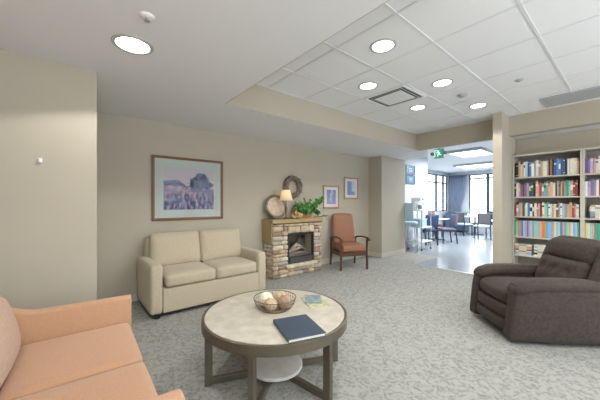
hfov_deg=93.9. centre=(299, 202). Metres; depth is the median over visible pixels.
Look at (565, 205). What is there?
book
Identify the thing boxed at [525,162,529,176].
book
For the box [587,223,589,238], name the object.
book
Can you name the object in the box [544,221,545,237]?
book
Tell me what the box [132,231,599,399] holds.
floor
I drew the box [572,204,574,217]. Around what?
book
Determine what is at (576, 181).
book
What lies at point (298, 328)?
hardcover book
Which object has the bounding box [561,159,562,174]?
book
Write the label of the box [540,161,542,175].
book
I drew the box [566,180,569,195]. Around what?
book
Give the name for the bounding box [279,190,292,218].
table lamp
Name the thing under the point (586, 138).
wall
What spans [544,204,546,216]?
book
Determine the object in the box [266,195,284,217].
round tray
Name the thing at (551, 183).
book
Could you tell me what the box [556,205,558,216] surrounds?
book
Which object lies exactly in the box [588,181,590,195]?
book
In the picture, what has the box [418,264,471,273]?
trim
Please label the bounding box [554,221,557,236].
book
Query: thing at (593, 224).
book
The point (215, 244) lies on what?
cushion
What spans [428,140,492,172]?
ceiling
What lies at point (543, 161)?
book
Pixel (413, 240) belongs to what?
shelf
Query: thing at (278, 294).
ball
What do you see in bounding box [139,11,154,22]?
sprinkler
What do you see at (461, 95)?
smoke detector
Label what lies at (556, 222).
book
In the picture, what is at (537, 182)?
book
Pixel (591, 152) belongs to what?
bookcase
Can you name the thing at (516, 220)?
book
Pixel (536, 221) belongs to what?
book
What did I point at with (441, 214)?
wall
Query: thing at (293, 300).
wire basket
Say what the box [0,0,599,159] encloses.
ceiling
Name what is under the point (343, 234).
armchair
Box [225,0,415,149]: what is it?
wall
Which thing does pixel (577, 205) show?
book
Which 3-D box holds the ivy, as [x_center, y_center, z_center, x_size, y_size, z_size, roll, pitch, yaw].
[0.185,0.073,5.429,0.715,0.430,0.304,0,0,-35]
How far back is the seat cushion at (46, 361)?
1.55 m
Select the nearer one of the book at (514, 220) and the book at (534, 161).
the book at (534, 161)
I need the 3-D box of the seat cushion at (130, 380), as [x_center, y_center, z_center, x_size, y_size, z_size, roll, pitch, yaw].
[-0.894,0.916,1.125,0.578,0.140,0.624,0,0,-38]
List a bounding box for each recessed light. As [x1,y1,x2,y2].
[111,34,153,54]
[358,82,377,89]
[369,38,396,52]
[409,105,426,109]
[431,78,453,86]
[469,103,487,108]
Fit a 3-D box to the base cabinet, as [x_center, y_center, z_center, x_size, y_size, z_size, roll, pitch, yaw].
[7.196,0.873,12.831,0.555,0.870,0.880,0,0,-40]
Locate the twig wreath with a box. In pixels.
[284,175,302,200]
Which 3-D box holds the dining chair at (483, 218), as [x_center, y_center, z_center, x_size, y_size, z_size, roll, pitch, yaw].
[6.684,0.837,10.265,0.450,0.945,0.506,0,0,15]
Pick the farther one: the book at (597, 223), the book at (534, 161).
the book at (534, 161)
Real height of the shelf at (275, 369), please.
0.022 m
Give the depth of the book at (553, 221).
4.44 m
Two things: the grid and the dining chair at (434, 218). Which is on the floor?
the dining chair at (434, 218)
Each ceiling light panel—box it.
[447,147,492,157]
[453,161,492,168]
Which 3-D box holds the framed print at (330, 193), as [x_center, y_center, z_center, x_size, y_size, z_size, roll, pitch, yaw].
[0.687,-0.132,6.127,0.500,0.500,0.026,0,0,-40]
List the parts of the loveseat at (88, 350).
arm, arm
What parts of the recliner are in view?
arm panel, arm panel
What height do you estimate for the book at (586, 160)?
0.219 m
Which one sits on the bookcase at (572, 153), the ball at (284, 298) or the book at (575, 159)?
the book at (575, 159)
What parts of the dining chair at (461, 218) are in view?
backrest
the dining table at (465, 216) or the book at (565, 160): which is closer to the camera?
the book at (565, 160)
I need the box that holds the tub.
[411,218,426,226]
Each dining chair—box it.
[423,215,438,245]
[428,212,441,236]
[438,214,458,243]
[454,212,472,235]
[473,213,491,239]
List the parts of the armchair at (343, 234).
leg, rail, armrest, leg, backrest, seat rail, seat, armrest, leg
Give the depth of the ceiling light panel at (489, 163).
10.54 m
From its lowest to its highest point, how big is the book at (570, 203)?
0.234 m
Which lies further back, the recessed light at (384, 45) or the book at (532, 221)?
the book at (532, 221)
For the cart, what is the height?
1.104 m
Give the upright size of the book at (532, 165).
0.215 m
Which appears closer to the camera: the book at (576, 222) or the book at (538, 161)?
the book at (576, 222)
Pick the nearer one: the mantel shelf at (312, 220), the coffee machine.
the mantel shelf at (312, 220)
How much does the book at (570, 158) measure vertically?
0.244 m
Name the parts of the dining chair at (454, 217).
seat, backrest, leg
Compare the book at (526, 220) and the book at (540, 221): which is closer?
the book at (540, 221)
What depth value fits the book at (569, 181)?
4.29 m
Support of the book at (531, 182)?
on the bookcase at (572, 153)
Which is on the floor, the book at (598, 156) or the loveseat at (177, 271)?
the loveseat at (177, 271)
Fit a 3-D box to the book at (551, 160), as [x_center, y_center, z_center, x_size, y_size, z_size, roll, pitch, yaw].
[4.053,-0.568,4.506,0.155,0.262,0.025,0,0,-40]
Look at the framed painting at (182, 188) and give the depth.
4.16 m
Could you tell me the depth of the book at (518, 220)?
4.77 m
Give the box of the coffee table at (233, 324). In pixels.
[201,289,346,399]
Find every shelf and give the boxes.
[256,355,301,381]
[262,217,322,223]
[407,239,431,242]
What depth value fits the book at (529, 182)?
4.66 m
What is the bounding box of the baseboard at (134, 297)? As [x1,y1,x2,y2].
[130,249,405,301]
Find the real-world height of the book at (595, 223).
0.268 m
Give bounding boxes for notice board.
[406,165,414,174]
[406,174,414,184]
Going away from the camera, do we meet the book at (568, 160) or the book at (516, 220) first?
the book at (568, 160)
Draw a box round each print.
[164,167,213,209]
[323,185,338,208]
[344,177,357,198]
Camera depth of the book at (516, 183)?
4.81 m
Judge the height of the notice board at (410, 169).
0.270 m
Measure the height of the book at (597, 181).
0.234 m
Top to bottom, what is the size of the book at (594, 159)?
0.224 m
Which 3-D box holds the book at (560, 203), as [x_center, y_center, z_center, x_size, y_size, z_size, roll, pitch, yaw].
[4.142,0.114,4.426,0.182,0.217,0.021,0,0,-40]
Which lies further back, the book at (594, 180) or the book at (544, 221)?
the book at (544, 221)
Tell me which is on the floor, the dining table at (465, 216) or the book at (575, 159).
the dining table at (465, 216)
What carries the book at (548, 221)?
on the bookcase at (572, 153)
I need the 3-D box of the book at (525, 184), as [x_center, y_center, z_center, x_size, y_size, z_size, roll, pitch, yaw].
[3.852,-0.225,4.760,0.151,0.237,0.031,0,0,-40]
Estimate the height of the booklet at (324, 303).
0.006 m
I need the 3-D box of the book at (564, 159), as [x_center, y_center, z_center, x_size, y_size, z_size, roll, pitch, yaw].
[4.151,-0.566,4.389,0.149,0.257,0.018,0,0,-40]
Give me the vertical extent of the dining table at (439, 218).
0.760 m
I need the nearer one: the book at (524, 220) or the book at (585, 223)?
the book at (585, 223)
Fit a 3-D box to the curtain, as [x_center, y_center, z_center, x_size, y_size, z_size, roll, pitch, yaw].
[7.508,-0.014,13.143,0.084,2.584,0.980,0,0,-40]
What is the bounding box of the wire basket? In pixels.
[253,290,295,313]
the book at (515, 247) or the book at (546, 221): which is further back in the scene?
the book at (515, 247)
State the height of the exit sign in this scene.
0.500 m
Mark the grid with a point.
(520, 4)
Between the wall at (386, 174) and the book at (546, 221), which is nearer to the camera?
the book at (546, 221)
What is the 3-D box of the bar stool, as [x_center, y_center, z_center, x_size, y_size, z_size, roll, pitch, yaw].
[2.939,0.654,7.487,0.360,1.310,0.384,0,0,30]
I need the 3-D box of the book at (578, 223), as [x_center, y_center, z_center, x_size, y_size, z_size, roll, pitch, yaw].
[4.256,0.431,4.270,0.170,0.268,0.023,0,0,-40]
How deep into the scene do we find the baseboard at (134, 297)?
6.70 m
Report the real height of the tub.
0.220 m
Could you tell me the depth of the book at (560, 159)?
4.37 m
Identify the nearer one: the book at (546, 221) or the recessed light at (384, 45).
the recessed light at (384, 45)
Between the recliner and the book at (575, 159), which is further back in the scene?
the book at (575, 159)
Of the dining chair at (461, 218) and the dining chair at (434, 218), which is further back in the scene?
the dining chair at (461, 218)
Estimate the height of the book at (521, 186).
0.205 m
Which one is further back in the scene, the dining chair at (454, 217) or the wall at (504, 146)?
the dining chair at (454, 217)
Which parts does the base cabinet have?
door, door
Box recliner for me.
[470,235,599,345]
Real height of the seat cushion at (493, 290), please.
0.230 m
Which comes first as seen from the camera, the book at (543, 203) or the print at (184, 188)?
the print at (184, 188)
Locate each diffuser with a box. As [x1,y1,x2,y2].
[364,85,425,107]
[451,150,491,156]
[458,163,492,168]
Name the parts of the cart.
post, post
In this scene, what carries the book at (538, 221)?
on the bookcase at (572, 153)
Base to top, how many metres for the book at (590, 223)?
0.268 m
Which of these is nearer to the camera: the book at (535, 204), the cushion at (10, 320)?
the cushion at (10, 320)
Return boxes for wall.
[0,48,96,308]
[97,112,427,299]
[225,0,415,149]
[369,156,404,252]
[428,170,448,227]
[449,170,492,232]
[493,112,516,262]
[517,128,599,154]
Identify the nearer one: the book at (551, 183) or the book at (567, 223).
the book at (567, 223)
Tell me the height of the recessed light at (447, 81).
0.008 m
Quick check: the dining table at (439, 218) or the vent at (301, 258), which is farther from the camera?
the dining table at (439, 218)
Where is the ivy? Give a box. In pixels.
[292,196,323,217]
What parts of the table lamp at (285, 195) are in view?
lamp shade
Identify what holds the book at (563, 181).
on the bookcase at (572, 153)
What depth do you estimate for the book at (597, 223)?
4.06 m
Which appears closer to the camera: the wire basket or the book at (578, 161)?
the wire basket
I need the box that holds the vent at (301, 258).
[290,255,311,262]
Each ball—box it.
[259,292,272,305]
[265,298,276,309]
[274,291,285,303]
[278,295,291,308]
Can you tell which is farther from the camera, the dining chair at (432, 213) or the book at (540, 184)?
the dining chair at (432, 213)
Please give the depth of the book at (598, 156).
4.07 m
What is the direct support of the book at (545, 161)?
on the bookcase at (572, 153)
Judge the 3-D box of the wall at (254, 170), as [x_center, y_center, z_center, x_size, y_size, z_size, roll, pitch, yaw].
[0.685,-0.127,6.207,8.800,2.870,0.100,0,0,-40]
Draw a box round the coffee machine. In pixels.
[411,197,424,209]
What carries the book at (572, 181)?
on the bookcase at (572, 153)
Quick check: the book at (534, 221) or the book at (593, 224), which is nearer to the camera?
the book at (593, 224)
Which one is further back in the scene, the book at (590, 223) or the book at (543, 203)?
the book at (543, 203)
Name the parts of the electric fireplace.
panel, mantel moulding, firebox frame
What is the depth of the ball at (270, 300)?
2.10 m
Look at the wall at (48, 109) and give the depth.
2.22 m
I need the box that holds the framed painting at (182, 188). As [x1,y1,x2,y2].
[152,154,222,220]
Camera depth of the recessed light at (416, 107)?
4.27 m
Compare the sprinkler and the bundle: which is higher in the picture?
the sprinkler
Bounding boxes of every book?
[273,314,325,343]
[514,220,515,235]
[515,243,533,246]
[515,247,533,249]
[516,183,520,196]
[516,220,517,235]
[518,162,522,176]
[518,220,519,235]
[520,185,522,196]
[521,220,523,235]
[522,204,524,215]
[523,220,525,236]
[524,183,527,196]
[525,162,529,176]
[525,220,527,236]
[527,220,528,236]
[529,182,530,196]
[530,221,531,236]
[531,163,533,176]
[531,182,532,196]
[532,221,533,236]
[533,182,535,196]
[534,161,535,175]
[534,203,538,216]
[534,221,535,236]
[536,160,538,175]
[536,181,539,196]
[536,221,537,237]
[538,161,539,175]
[538,221,539,237]
[539,183,542,195]
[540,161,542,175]
[540,221,541,237]
[542,202,545,216]
[542,221,543,237]
[543,161,544,175]
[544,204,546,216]
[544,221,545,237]
[545,161,546,175]
[546,181,549,195]
[546,221,547,237]
[548,221,549,237]
[550,159,553,174]
[550,182,554,195]
[550,221,552,238]
[552,221,553,237]
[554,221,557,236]
[556,159,559,174]
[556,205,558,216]
[556,222,557,236]
[557,181,560,195]
[559,159,560,174]
[560,203,563,216]
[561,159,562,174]
[562,180,565,195]
[563,158,565,174]
[564,204,566,216]
[565,160,566,174]
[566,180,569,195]
[566,222,568,235]
[567,159,569,174]
[569,181,570,195]
[569,202,572,217]
[570,158,571,173]
[571,180,574,195]
[572,158,573,173]
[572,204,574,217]
[574,158,577,173]
[575,180,578,195]
[575,222,577,236]
[576,204,579,217]
[577,160,579,173]
[577,222,579,236]
[585,159,587,172]
[585,181,587,195]
[585,223,586,237]
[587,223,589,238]
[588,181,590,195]
[590,158,592,172]
[590,223,591,238]
[591,179,593,195]
[592,223,594,238]
[593,158,595,172]
[594,180,595,195]
[595,223,596,239]
[596,180,598,195]
[597,223,598,239]
[598,156,599,172]
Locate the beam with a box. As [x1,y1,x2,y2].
[416,99,599,150]
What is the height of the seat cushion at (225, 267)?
0.191 m
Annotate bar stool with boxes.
[405,203,417,252]
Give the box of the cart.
[407,210,431,250]
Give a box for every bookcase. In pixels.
[512,148,581,264]
[582,146,599,237]
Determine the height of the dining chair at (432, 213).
0.945 m
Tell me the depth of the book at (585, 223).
4.15 m
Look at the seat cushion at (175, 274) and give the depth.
3.44 m
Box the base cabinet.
[445,212,468,231]
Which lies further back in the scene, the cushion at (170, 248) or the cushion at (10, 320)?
the cushion at (170, 248)
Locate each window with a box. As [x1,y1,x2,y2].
[428,173,446,211]
[469,173,492,224]
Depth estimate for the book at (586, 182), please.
4.16 m
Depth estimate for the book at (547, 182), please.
4.50 m
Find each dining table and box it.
[431,218,449,240]
[465,216,483,234]
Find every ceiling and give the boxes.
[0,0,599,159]
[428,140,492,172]
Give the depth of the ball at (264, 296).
2.19 m
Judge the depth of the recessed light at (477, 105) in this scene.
4.19 m
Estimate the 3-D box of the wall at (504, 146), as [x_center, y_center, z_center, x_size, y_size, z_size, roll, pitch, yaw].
[3.536,-0.102,4.816,0.900,2.820,0.128,0,0,-40]
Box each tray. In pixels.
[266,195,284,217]
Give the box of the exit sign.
[430,148,446,158]
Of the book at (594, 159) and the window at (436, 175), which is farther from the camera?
the window at (436, 175)
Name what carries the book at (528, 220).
on the bookcase at (572, 153)
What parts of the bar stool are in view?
backrest, seat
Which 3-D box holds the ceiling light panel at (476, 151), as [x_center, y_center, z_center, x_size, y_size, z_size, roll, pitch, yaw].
[4.875,-1.425,7.974,1.200,0.075,0.890,0,0,-40]
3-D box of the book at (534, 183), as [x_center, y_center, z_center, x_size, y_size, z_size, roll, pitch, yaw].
[3.920,-0.225,4.663,0.141,0.237,0.030,0,0,-40]
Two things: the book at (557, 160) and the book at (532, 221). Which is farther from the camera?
the book at (532, 221)
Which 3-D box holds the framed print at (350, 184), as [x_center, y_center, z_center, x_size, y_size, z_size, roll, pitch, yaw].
[1.202,-0.344,6.556,0.500,0.505,0.026,0,0,-40]
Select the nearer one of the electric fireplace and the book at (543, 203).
the book at (543, 203)
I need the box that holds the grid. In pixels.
[256,0,599,134]
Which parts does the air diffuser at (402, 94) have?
deflector plate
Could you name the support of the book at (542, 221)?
on the bookcase at (572, 153)
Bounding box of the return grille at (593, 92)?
[539,86,599,107]
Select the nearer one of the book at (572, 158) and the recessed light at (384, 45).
the recessed light at (384, 45)
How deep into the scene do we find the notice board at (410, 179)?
8.28 m
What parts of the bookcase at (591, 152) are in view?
panel, panel, shelf, shelf, panel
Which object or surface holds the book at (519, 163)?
on the bookcase at (572, 153)
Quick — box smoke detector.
[457,93,467,97]
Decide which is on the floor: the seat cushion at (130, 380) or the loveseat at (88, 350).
the loveseat at (88, 350)
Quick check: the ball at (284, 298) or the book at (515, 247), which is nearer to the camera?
the ball at (284, 298)
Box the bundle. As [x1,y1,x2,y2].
[291,211,302,218]
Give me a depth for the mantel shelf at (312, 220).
5.05 m
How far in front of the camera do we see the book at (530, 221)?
4.65 m
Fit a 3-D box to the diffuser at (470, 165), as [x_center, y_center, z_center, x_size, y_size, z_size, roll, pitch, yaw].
[6.754,-1.417,10.640,1.140,0.010,1.240,0,0,-40]
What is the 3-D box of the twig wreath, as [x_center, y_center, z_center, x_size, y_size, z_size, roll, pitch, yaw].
[-0.130,-0.299,5.379,0.484,0.503,0.116,0,0,-40]
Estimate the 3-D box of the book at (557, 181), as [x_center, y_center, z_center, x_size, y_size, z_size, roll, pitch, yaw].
[4.115,-0.227,4.454,0.185,0.240,0.020,0,0,-40]
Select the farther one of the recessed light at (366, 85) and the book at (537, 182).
the book at (537, 182)
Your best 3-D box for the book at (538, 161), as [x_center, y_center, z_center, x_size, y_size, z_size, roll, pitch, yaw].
[3.985,-0.564,4.636,0.185,0.252,0.027,0,0,-40]
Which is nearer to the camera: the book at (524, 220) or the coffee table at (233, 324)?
the coffee table at (233, 324)
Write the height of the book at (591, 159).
0.223 m
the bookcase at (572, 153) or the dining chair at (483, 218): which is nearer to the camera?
the bookcase at (572, 153)
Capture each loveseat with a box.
[0,295,184,399]
[137,228,264,319]
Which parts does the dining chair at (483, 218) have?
leg, seat, backrest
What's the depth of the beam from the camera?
4.55 m
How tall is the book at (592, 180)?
0.244 m
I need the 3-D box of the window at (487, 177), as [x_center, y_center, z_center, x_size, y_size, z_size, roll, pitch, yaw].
[8.895,-0.177,11.741,0.060,2.270,3.250,0,0,-40]
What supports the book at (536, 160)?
on the bookcase at (572, 153)
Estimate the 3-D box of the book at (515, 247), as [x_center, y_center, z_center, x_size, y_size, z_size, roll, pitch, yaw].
[3.828,0.766,4.778,0.150,0.027,0.233,0,0,-40]
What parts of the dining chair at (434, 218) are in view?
seat, backrest, leg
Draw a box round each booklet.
[301,297,329,307]
[305,295,321,302]
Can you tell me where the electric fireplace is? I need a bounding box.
[262,217,322,279]
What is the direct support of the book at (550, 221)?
on the bookcase at (572, 153)
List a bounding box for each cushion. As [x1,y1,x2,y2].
[0,296,20,387]
[0,323,141,399]
[15,362,157,399]
[148,231,200,265]
[162,262,215,287]
[198,228,240,261]
[201,256,256,278]
[480,277,527,303]
[535,254,591,278]
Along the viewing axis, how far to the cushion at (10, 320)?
1.40 m
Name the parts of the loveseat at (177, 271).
arm, backrest, arm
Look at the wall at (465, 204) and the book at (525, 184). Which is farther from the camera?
the wall at (465, 204)
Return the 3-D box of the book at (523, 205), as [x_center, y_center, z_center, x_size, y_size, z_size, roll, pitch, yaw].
[3.827,0.122,4.775,0.147,0.201,0.028,0,0,-40]
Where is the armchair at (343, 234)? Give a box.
[329,213,370,270]
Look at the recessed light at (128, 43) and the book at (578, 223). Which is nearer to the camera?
the recessed light at (128, 43)
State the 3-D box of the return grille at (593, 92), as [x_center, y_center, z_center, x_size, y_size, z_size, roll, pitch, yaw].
[4.137,-1.456,3.408,0.520,0.012,1.800,0,0,-40]
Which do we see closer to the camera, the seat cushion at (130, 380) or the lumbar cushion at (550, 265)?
the seat cushion at (130, 380)
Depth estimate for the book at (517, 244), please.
4.73 m
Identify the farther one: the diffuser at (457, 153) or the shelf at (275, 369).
the diffuser at (457, 153)
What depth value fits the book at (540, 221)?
4.55 m
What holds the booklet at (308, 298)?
on the booklet at (324, 303)
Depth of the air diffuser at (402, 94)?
3.84 m
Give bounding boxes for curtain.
[450,174,471,211]
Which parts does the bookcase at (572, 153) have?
panel, shelf, shelf, panel, shelf, shelf, shelf, panel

